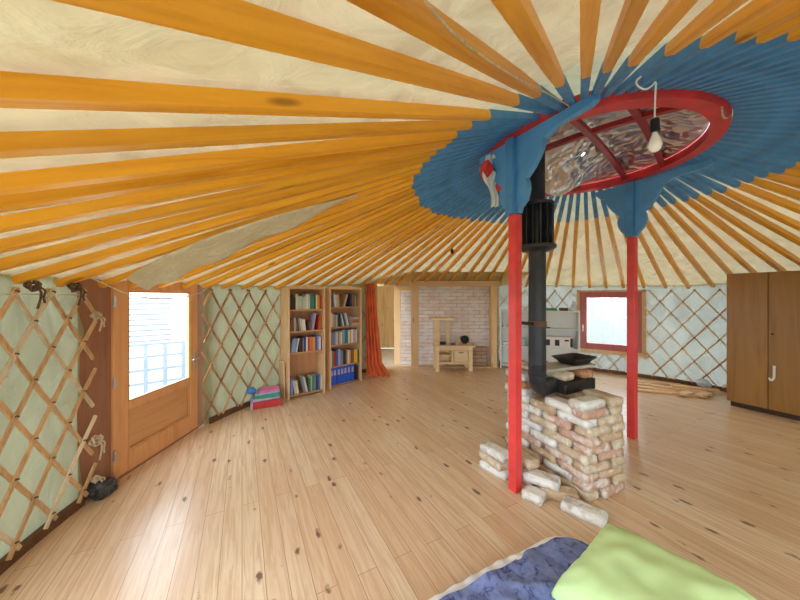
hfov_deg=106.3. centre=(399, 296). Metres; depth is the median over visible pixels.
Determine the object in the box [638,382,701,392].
plank
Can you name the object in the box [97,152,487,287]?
rafter
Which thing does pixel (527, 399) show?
brick
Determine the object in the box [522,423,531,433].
brick
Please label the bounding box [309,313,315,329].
book
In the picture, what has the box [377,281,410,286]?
trim
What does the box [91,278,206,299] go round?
cable
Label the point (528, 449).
brick
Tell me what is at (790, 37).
rafter
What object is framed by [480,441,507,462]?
brick
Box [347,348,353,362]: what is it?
book
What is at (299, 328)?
book
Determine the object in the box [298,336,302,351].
book
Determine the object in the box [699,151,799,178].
rafter
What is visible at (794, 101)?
rafter
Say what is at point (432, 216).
rafter
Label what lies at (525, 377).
brick
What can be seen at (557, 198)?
rafter
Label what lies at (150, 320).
outbuilding
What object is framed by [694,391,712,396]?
plank
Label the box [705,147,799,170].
rafter
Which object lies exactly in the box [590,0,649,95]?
rafter
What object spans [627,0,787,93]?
rafter
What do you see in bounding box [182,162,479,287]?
rafter
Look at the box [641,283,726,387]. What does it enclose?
wall
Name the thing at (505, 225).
rafter
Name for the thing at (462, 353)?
wooden bench
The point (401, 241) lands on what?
rafter
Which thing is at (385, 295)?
wall
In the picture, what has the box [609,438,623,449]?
brick
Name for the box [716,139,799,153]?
rafter
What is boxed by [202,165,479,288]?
rafter
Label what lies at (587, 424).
brick
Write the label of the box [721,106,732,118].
cord
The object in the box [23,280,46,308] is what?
knot
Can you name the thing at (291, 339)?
book
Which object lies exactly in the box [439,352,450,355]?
shelf
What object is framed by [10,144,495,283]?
rafter
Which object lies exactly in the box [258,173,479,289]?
rafter
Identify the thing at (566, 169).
skylight
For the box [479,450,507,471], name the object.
brick
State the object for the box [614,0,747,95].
rafter
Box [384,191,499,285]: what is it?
rafter
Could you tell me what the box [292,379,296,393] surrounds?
book
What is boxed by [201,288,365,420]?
lattice
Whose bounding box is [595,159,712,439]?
support post
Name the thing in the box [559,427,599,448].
brick
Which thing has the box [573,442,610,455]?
brick
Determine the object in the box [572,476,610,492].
brick
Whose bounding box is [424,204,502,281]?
rafter
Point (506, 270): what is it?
rafter
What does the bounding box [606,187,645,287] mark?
rafter
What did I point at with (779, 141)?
rafter
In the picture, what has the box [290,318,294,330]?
book
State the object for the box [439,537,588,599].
throw blanket
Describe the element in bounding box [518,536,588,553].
mattress
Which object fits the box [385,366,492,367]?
trim
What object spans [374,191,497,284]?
rafter
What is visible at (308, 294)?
book
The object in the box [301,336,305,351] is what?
book
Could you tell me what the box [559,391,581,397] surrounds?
brick
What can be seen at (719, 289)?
wall
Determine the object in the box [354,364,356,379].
book
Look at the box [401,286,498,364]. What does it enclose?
wall
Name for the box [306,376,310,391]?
book
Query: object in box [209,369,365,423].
baseboard
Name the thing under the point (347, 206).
rafter
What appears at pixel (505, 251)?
rafter
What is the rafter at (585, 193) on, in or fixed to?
attached to the ceiling at (49, 37)
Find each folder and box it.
[254,390,279,395]
[255,390,279,398]
[258,385,278,393]
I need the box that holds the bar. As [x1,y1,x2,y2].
[522,321,533,325]
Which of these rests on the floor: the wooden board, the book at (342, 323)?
the wooden board
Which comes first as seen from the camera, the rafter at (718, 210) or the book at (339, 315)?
the rafter at (718, 210)
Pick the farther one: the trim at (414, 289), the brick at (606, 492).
the trim at (414, 289)
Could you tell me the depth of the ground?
7.36 m
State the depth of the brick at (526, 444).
2.90 m
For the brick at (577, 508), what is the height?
0.070 m
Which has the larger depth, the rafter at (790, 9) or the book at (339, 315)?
the book at (339, 315)
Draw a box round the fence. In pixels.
[129,340,185,393]
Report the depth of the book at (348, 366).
5.58 m
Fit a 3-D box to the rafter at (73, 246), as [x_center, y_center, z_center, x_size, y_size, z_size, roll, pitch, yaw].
[-0.699,-0.731,2.062,3.316,1.306,0.056,0,0,-19]
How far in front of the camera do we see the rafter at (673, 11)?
1.16 m
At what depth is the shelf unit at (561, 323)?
6.56 m
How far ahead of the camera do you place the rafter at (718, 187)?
3.22 m
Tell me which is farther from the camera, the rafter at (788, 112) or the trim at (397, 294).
the trim at (397, 294)
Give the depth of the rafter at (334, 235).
3.58 m
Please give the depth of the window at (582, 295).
6.23 m
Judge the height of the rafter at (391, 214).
1.277 m
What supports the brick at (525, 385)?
on the brick at (525, 392)
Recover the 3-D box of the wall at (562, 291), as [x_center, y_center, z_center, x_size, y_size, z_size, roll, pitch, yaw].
[3.065,0.628,6.999,1.948,1.944,0.122,0,0,17]
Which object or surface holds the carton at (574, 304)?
on the shelf unit at (561, 323)
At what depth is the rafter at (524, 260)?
5.68 m
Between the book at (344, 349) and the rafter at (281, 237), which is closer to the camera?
the rafter at (281, 237)
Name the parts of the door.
panel, handle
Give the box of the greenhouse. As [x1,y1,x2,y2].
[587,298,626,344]
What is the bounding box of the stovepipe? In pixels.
[521,151,557,395]
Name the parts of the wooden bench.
leg, leg, rail, door, leg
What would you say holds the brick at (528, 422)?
on the brick at (525, 428)
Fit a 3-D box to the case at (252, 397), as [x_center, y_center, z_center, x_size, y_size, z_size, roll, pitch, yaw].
[-2.000,1.480,4.460,0.360,0.035,0.260,0,0,-33]
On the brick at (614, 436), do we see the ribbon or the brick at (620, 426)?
the brick at (620, 426)
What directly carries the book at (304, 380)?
on the bookcase at (305, 363)
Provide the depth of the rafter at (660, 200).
4.05 m
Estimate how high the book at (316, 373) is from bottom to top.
0.250 m
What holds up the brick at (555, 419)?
on the brick at (534, 418)
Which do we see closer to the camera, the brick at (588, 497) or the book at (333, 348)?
the brick at (588, 497)
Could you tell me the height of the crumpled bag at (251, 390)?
0.098 m
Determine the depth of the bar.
2.61 m
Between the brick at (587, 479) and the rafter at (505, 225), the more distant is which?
the rafter at (505, 225)
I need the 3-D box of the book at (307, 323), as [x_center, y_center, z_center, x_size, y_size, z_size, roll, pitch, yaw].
[-1.548,0.474,4.983,0.034,0.140,0.160,0,0,-40]
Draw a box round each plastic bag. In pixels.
[86,476,117,500]
[696,379,711,387]
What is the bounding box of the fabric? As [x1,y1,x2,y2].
[125,195,359,289]
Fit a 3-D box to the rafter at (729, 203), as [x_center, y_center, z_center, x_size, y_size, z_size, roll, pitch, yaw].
[4.360,-0.812,3.507,3.310,1.146,0.055,0,0,-13]
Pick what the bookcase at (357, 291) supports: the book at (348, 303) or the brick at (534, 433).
the book at (348, 303)
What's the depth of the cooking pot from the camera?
6.75 m
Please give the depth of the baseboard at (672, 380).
5.77 m
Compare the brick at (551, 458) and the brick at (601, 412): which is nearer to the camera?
the brick at (601, 412)
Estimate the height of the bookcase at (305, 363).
1.805 m
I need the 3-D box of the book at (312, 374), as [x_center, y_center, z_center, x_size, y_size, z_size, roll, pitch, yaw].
[-1.460,1.425,5.041,0.029,0.250,0.160,0,0,-39]
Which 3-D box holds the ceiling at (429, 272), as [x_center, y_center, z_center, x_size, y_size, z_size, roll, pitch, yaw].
[0.550,-0.505,7.900,4.500,0.050,3.200,0,0,0]
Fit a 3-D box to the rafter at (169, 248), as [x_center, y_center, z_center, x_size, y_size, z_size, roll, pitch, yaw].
[-0.811,-0.727,2.443,3.336,1.314,0.054,0,0,-11]
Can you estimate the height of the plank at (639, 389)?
0.028 m
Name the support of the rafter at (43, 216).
attached to the ceiling at (49, 37)
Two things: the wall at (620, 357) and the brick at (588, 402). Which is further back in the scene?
the wall at (620, 357)
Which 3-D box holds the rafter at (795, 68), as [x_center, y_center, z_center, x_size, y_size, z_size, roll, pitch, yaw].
[2.395,-0.777,0.364,0.055,1.218,3.316,0,0,-13]
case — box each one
[250,396,281,409]
[251,395,279,401]
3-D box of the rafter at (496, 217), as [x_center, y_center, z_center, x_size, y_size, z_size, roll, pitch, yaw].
[1.181,-0.826,5.498,0.061,1.121,3.320,0,0,-13]
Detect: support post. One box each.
[480,94,599,493]
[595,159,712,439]
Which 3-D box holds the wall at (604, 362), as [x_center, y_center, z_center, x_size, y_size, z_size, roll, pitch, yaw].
[4.410,0.660,6.345,1.070,1.879,0.053,0,0,38]
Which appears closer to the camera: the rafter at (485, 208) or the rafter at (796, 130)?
the rafter at (796, 130)
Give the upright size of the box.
0.109 m
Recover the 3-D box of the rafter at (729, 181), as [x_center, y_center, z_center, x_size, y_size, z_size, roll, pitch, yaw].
[4.420,-0.811,3.133,3.320,1.154,0.056,0,0,-5]
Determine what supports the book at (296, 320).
on the bookcase at (305, 363)
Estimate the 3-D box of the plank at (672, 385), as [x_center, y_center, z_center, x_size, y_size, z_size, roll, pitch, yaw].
[4.950,1.526,5.050,0.600,0.028,0.101,0,0,27]
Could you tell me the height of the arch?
1.324 m
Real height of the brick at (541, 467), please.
0.070 m
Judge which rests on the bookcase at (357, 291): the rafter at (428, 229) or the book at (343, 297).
the book at (343, 297)
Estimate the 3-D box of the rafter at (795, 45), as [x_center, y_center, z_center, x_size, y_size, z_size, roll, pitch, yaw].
[1.824,-0.774,0.294,0.060,1.221,3.315,0,0,-1]
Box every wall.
[0,274,83,558]
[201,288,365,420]
[204,284,365,424]
[377,287,393,347]
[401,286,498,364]
[448,346,486,365]
[497,290,576,361]
[499,284,578,359]
[579,285,640,373]
[586,353,639,373]
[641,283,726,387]
[643,288,726,387]
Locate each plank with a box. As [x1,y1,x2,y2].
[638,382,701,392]
[638,385,713,396]
[638,388,706,397]
[642,380,681,385]
[670,384,719,391]
[677,390,694,395]
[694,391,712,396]
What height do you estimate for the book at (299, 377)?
0.271 m
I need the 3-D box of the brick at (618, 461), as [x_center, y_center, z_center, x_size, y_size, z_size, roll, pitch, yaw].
[1.783,1.353,2.521,0.158,0.070,0.137,0,0,-22]
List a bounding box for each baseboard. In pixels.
[0,496,84,574]
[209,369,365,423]
[499,362,726,391]
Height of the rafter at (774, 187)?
1.154 m
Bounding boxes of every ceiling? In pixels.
[0,0,799,286]
[429,272,503,272]
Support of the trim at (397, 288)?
attached to the wall at (468, 306)
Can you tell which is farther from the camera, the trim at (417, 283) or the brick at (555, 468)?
the trim at (417, 283)
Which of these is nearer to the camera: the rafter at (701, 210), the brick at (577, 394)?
the brick at (577, 394)
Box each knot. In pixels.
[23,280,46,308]
[66,282,85,305]
[88,434,105,459]
[89,311,105,330]
[90,475,105,483]
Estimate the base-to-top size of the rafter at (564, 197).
1.168 m
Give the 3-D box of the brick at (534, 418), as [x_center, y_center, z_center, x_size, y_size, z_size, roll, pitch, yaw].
[1.344,1.142,2.753,0.140,0.070,0.289,0,0,-24]
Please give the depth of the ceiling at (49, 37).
1.07 m
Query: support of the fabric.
hanging from the rafter at (169, 248)
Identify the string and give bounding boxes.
[0,294,86,295]
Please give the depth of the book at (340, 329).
5.51 m
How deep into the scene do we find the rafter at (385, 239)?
4.29 m
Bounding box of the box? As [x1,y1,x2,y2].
[546,376,594,394]
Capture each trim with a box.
[375,285,376,304]
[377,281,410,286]
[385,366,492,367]
[394,287,400,363]
[396,287,410,290]
[409,281,501,285]
[411,286,418,366]
[489,286,496,367]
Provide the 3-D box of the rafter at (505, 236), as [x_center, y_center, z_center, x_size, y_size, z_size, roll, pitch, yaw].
[1.762,-0.826,5.567,0.060,1.122,3.317,0,0,-1]
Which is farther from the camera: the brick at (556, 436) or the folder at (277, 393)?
the folder at (277, 393)
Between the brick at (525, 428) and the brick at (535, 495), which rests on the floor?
the brick at (535, 495)
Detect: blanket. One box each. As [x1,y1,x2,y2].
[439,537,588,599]
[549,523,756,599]
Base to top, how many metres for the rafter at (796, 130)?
1.186 m
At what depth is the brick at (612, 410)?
2.45 m
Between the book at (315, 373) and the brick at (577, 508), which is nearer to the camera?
the brick at (577, 508)
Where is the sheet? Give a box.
[429,554,522,599]
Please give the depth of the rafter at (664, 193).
3.90 m
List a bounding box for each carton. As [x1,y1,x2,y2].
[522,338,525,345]
[570,301,577,309]
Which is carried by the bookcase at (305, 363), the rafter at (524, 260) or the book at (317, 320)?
the book at (317, 320)
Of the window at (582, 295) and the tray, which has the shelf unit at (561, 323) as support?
the tray
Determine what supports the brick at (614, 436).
on the brick at (617, 444)
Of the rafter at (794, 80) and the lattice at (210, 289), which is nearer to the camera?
the rafter at (794, 80)
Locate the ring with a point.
(708, 105)
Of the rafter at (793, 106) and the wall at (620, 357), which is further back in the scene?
the wall at (620, 357)
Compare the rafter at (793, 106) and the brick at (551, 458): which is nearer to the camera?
the rafter at (793, 106)
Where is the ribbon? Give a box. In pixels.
[481,154,498,206]
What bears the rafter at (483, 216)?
attached to the ceiling at (49, 37)
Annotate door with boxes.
[77,279,203,500]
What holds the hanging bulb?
hanging from the rafter at (717, 10)
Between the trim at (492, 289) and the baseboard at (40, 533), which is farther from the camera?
the trim at (492, 289)
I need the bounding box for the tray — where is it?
[546,308,556,310]
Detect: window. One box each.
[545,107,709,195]
[577,290,647,357]
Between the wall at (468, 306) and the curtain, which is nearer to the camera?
the curtain
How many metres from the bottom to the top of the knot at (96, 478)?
0.133 m
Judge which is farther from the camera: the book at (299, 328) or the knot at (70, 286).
the book at (299, 328)
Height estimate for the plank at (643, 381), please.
0.028 m
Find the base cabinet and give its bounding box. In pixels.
[546,335,572,348]
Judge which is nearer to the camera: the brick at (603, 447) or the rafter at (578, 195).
the brick at (603, 447)
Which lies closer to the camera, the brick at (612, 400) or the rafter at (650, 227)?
the brick at (612, 400)
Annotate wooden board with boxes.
[278,360,284,398]
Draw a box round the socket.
[650,117,659,134]
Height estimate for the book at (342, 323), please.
0.240 m
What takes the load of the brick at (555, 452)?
on the brick at (551, 458)
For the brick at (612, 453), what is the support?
on the brick at (618, 461)
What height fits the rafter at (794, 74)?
1.208 m
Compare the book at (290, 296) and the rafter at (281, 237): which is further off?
the book at (290, 296)
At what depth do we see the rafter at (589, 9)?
1.04 m
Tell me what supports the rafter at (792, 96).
attached to the ceiling at (49, 37)
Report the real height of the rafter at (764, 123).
1.186 m
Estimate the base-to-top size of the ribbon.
0.461 m
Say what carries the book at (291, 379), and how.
on the bookcase at (305, 363)
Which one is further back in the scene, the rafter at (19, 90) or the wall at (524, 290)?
the wall at (524, 290)
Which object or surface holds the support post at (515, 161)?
on the floor
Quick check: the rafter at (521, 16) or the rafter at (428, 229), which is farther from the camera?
the rafter at (428, 229)
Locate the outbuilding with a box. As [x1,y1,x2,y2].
[129,293,185,361]
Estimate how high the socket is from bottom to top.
0.077 m
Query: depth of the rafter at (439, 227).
4.70 m
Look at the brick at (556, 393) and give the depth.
3.02 m
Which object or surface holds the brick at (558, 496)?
on the floor
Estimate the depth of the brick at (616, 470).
2.43 m
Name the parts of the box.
plate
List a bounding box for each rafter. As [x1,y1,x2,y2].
[0,71,539,121]
[0,120,530,158]
[0,126,521,195]
[0,130,516,212]
[0,133,511,232]
[0,136,505,253]
[0,140,500,271]
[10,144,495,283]
[51,0,555,114]
[54,148,490,286]
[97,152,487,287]
[131,155,484,287]
[159,160,479,287]
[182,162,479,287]
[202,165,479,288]
[221,168,479,288]
[241,171,479,289]
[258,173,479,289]
[274,176,480,289]
[293,179,482,285]
[309,181,483,284]
[319,183,485,286]
[332,185,487,286]
[345,187,488,285]
[346,0,564,111]
[359,191,489,286]
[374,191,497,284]
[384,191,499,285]
[396,194,499,284]
[412,199,500,282]
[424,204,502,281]
[436,208,504,280]
[448,214,507,280]
[462,219,507,280]
[473,200,528,280]
[486,244,507,280]
[491,0,575,105]
[500,196,547,281]
[522,196,553,269]
[525,196,559,286]
[546,195,566,277]
[555,194,573,287]
[572,193,580,287]
[580,0,600,100]
[584,192,590,287]
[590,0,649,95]
[591,191,607,287]
[598,189,624,287]
[601,0,697,98]
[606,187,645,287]
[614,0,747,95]
[615,186,667,287]
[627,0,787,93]
[640,0,799,91]
[643,177,757,272]
[646,219,690,288]
[648,205,714,286]
[649,174,787,270]
[652,15,799,89]
[656,196,733,273]
[658,171,799,265]
[663,28,799,89]
[664,169,799,245]
[671,165,799,230]
[674,39,799,88]
[679,162,799,213]
[685,49,799,89]
[686,158,799,200]
[693,155,799,188]
[694,57,799,90]
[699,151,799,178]
[703,64,799,92]
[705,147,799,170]
[711,71,799,93]
[711,143,799,161]
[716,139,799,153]
[717,76,799,96]
[720,134,799,146]
[723,83,799,99]
[725,130,799,139]
[727,88,799,102]
[728,126,799,133]
[730,93,799,105]
[730,121,799,126]
[732,99,799,109]
[732,110,799,117]
[732,115,799,121]
[733,104,799,113]
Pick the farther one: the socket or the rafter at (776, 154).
the rafter at (776, 154)
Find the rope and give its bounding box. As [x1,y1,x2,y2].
[423,0,569,122]
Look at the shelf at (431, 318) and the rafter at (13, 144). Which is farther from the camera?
the shelf at (431, 318)
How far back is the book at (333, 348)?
5.43 m
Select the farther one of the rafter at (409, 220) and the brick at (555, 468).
the rafter at (409, 220)
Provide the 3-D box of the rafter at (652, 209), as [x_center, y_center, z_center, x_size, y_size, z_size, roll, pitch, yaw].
[4.030,-0.776,4.336,3.333,1.222,0.059,0,0,-32]
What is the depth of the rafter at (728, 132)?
2.35 m
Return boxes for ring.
[480,87,731,195]
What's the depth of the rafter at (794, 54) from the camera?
1.61 m
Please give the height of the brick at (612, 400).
0.070 m
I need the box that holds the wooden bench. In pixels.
[429,317,475,371]
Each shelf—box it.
[429,317,453,319]
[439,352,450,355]
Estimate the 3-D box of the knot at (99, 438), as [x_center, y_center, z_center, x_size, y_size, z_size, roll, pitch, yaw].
[-2.383,1.184,2.356,0.054,0.208,0.111,0,0,0]
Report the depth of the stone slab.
2.96 m
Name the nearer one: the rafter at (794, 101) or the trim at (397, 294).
the rafter at (794, 101)
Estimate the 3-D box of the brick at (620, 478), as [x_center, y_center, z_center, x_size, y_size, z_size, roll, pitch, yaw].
[1.792,1.494,2.516,0.158,0.070,0.137,0,0,-22]
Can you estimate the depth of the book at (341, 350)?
5.47 m
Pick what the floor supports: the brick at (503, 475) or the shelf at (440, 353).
the brick at (503, 475)
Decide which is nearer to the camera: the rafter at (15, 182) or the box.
the rafter at (15, 182)
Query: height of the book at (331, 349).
0.280 m
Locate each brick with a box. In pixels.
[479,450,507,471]
[479,459,507,480]
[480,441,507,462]
[505,368,528,381]
[505,376,530,388]
[505,382,533,395]
[507,392,536,403]
[507,448,539,469]
[522,402,542,416]
[522,409,530,418]
[522,417,542,431]
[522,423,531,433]
[522,431,544,447]
[522,438,530,447]
[522,445,543,462]
[522,468,560,491]
[522,484,546,506]
[530,397,557,414]
[530,413,559,431]
[530,428,558,448]
[531,444,557,463]
[535,392,560,396]
[537,463,558,475]
[538,485,579,501]
[542,411,575,430]
[543,427,573,446]
[543,458,572,481]
[544,444,573,464]
[545,395,571,414]
[546,371,573,380]
[557,409,597,428]
[557,443,597,466]
[557,459,598,483]
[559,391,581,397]
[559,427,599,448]
[559,475,598,501]
[560,494,607,527]
[567,368,592,377]
[568,395,605,411]
[571,407,608,419]
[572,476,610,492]
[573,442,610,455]
[573,460,611,474]
[574,424,611,438]
[582,388,623,406]
[595,447,623,461]
[597,413,622,426]
[597,482,624,498]
[598,431,622,443]
[598,465,623,478]
[606,405,621,415]
[608,456,624,466]
[608,472,626,484]
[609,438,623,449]
[611,422,624,432]
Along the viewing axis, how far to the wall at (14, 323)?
2.00 m
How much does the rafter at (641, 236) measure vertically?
1.220 m
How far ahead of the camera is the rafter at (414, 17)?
0.88 m
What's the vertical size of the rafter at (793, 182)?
1.158 m
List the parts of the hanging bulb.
cord, bulb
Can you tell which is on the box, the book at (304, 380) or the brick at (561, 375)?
the brick at (561, 375)
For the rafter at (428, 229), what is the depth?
4.60 m
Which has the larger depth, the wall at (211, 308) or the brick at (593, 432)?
the wall at (211, 308)
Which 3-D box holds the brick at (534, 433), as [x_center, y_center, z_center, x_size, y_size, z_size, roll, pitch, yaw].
[1.341,1.283,2.743,0.140,0.070,0.289,0,0,-21]
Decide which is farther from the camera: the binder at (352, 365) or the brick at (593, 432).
the binder at (352, 365)
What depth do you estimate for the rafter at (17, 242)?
1.67 m
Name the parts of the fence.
post, rail, rail, rail, rail, post, post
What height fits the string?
0.019 m
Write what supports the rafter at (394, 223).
attached to the ceiling at (49, 37)
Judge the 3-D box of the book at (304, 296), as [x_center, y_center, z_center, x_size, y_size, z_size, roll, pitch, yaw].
[-1.586,0.087,4.932,0.032,0.225,0.160,0,0,-40]
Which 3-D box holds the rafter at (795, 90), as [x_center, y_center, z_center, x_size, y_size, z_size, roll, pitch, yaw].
[3.088,-0.778,0.625,0.061,1.214,3.334,0,0,-29]
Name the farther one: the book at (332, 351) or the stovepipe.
the book at (332, 351)
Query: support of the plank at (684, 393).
on the plank at (639, 389)
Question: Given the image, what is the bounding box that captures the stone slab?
[523,362,595,372]
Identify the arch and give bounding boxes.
[602,316,626,344]
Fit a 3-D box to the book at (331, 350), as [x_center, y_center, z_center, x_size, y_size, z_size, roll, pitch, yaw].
[-1.220,1.099,5.399,0.160,0.270,0.034,0,0,43]
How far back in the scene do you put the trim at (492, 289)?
6.78 m
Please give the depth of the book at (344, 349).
5.57 m
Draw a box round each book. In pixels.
[290,296,293,309]
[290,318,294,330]
[290,338,293,352]
[291,379,292,394]
[292,294,297,308]
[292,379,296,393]
[293,378,298,393]
[295,317,300,330]
[295,319,297,330]
[296,337,300,351]
[297,374,305,391]
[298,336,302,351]
[301,295,305,308]
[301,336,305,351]
[301,375,307,391]
[302,294,307,308]
[305,321,309,329]
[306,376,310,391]
[308,294,311,308]
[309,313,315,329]
[309,374,313,390]
[312,374,315,389]
[314,315,319,329]
[315,373,318,389]
[316,373,320,389]
[331,294,335,306]
[331,349,337,365]
[331,350,335,365]
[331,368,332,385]
[332,351,333,366]
[333,348,339,364]
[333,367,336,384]
[335,313,340,326]
[336,313,343,325]
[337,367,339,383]
[340,294,347,306]
[340,329,344,343]
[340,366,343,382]
[341,350,342,364]
[344,349,348,363]
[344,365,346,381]
[345,294,351,306]
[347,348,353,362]
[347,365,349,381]
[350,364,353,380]
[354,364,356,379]
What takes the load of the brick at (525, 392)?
on the brick at (527, 399)
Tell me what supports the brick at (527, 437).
on the brick at (551, 458)
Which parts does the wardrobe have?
door, handle, door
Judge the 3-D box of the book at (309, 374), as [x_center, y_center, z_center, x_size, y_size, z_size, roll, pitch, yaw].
[-1.481,1.427,5.019,0.029,0.245,0.160,0,0,-40]
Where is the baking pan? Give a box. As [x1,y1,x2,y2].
[552,353,596,365]
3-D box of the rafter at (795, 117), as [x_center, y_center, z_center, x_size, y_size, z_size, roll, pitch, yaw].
[3.817,-0.789,1.236,3.326,1.190,0.059,0,0,40]
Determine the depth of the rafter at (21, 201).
1.32 m
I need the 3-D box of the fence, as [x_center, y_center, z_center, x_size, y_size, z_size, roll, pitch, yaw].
[-5.000,1.407,5.900,2.500,0.985,0.051,0,0,-40]
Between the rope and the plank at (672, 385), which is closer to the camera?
the rope
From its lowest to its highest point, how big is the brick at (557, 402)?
0.070 m
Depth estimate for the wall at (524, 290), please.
6.84 m
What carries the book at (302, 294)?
on the bookcase at (305, 363)
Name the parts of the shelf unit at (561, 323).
panel, panel, shelf, shelf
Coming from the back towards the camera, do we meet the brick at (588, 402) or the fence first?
the fence
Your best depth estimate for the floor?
2.31 m
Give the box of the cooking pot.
[460,335,468,343]
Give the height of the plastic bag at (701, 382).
0.132 m
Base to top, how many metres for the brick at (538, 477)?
0.070 m
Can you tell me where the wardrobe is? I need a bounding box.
[727,270,799,420]
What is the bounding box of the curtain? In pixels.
[365,283,390,377]
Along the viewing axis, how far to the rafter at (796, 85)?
1.87 m
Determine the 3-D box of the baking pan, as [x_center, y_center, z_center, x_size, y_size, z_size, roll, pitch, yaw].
[1.804,0.648,3.107,0.410,0.068,0.280,0,0,-28]
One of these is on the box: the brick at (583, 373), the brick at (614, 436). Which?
the brick at (583, 373)
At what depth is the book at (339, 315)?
5.42 m
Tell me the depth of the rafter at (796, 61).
1.66 m
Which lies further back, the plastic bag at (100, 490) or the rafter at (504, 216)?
the rafter at (504, 216)
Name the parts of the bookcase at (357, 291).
panel, panel, shelf, shelf, shelf, shelf, shelf, panel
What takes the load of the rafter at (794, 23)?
attached to the ceiling at (49, 37)
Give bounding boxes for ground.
[129,356,185,398]
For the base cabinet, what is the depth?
6.31 m
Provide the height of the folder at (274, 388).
0.035 m
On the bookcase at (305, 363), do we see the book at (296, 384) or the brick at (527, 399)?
the book at (296, 384)
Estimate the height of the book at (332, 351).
0.270 m
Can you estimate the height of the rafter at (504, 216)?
1.117 m
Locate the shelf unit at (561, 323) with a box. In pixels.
[500,310,579,367]
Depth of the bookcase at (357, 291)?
5.59 m
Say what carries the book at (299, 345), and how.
on the bookcase at (305, 363)
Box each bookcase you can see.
[280,284,324,399]
[325,285,361,388]
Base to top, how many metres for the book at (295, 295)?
0.250 m
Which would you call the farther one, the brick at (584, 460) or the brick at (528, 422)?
the brick at (528, 422)
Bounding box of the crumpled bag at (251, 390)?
[246,387,255,393]
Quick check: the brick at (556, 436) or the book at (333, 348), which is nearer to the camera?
the brick at (556, 436)
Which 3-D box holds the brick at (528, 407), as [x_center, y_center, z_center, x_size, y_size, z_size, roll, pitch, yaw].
[1.298,1.071,2.912,0.142,0.070,0.281,0,0,-21]
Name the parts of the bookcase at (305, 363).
panel, panel, shelf, shelf, shelf, shelf, panel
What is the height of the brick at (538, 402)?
0.070 m
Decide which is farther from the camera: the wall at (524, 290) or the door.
the wall at (524, 290)
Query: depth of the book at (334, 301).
5.35 m
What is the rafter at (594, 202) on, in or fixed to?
attached to the ceiling at (49, 37)
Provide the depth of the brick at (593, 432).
2.38 m
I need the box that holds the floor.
[0,348,799,599]
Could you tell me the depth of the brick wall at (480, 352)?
6.97 m
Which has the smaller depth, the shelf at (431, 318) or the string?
the string
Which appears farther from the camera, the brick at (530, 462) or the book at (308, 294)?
the book at (308, 294)
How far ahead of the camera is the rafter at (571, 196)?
4.85 m
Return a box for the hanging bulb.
[635,76,662,152]
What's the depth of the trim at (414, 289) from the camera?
6.80 m
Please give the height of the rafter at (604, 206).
1.204 m
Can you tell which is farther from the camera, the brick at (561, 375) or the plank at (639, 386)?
the plank at (639, 386)
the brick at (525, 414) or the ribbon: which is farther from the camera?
the brick at (525, 414)
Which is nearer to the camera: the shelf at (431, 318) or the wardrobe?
the wardrobe
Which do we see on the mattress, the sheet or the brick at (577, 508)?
the sheet
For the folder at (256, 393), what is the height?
0.022 m
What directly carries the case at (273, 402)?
on the floor
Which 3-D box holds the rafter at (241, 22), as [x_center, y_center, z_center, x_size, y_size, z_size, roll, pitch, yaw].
[-0.004,-0.765,1.004,0.054,1.243,3.307,0,0,43]

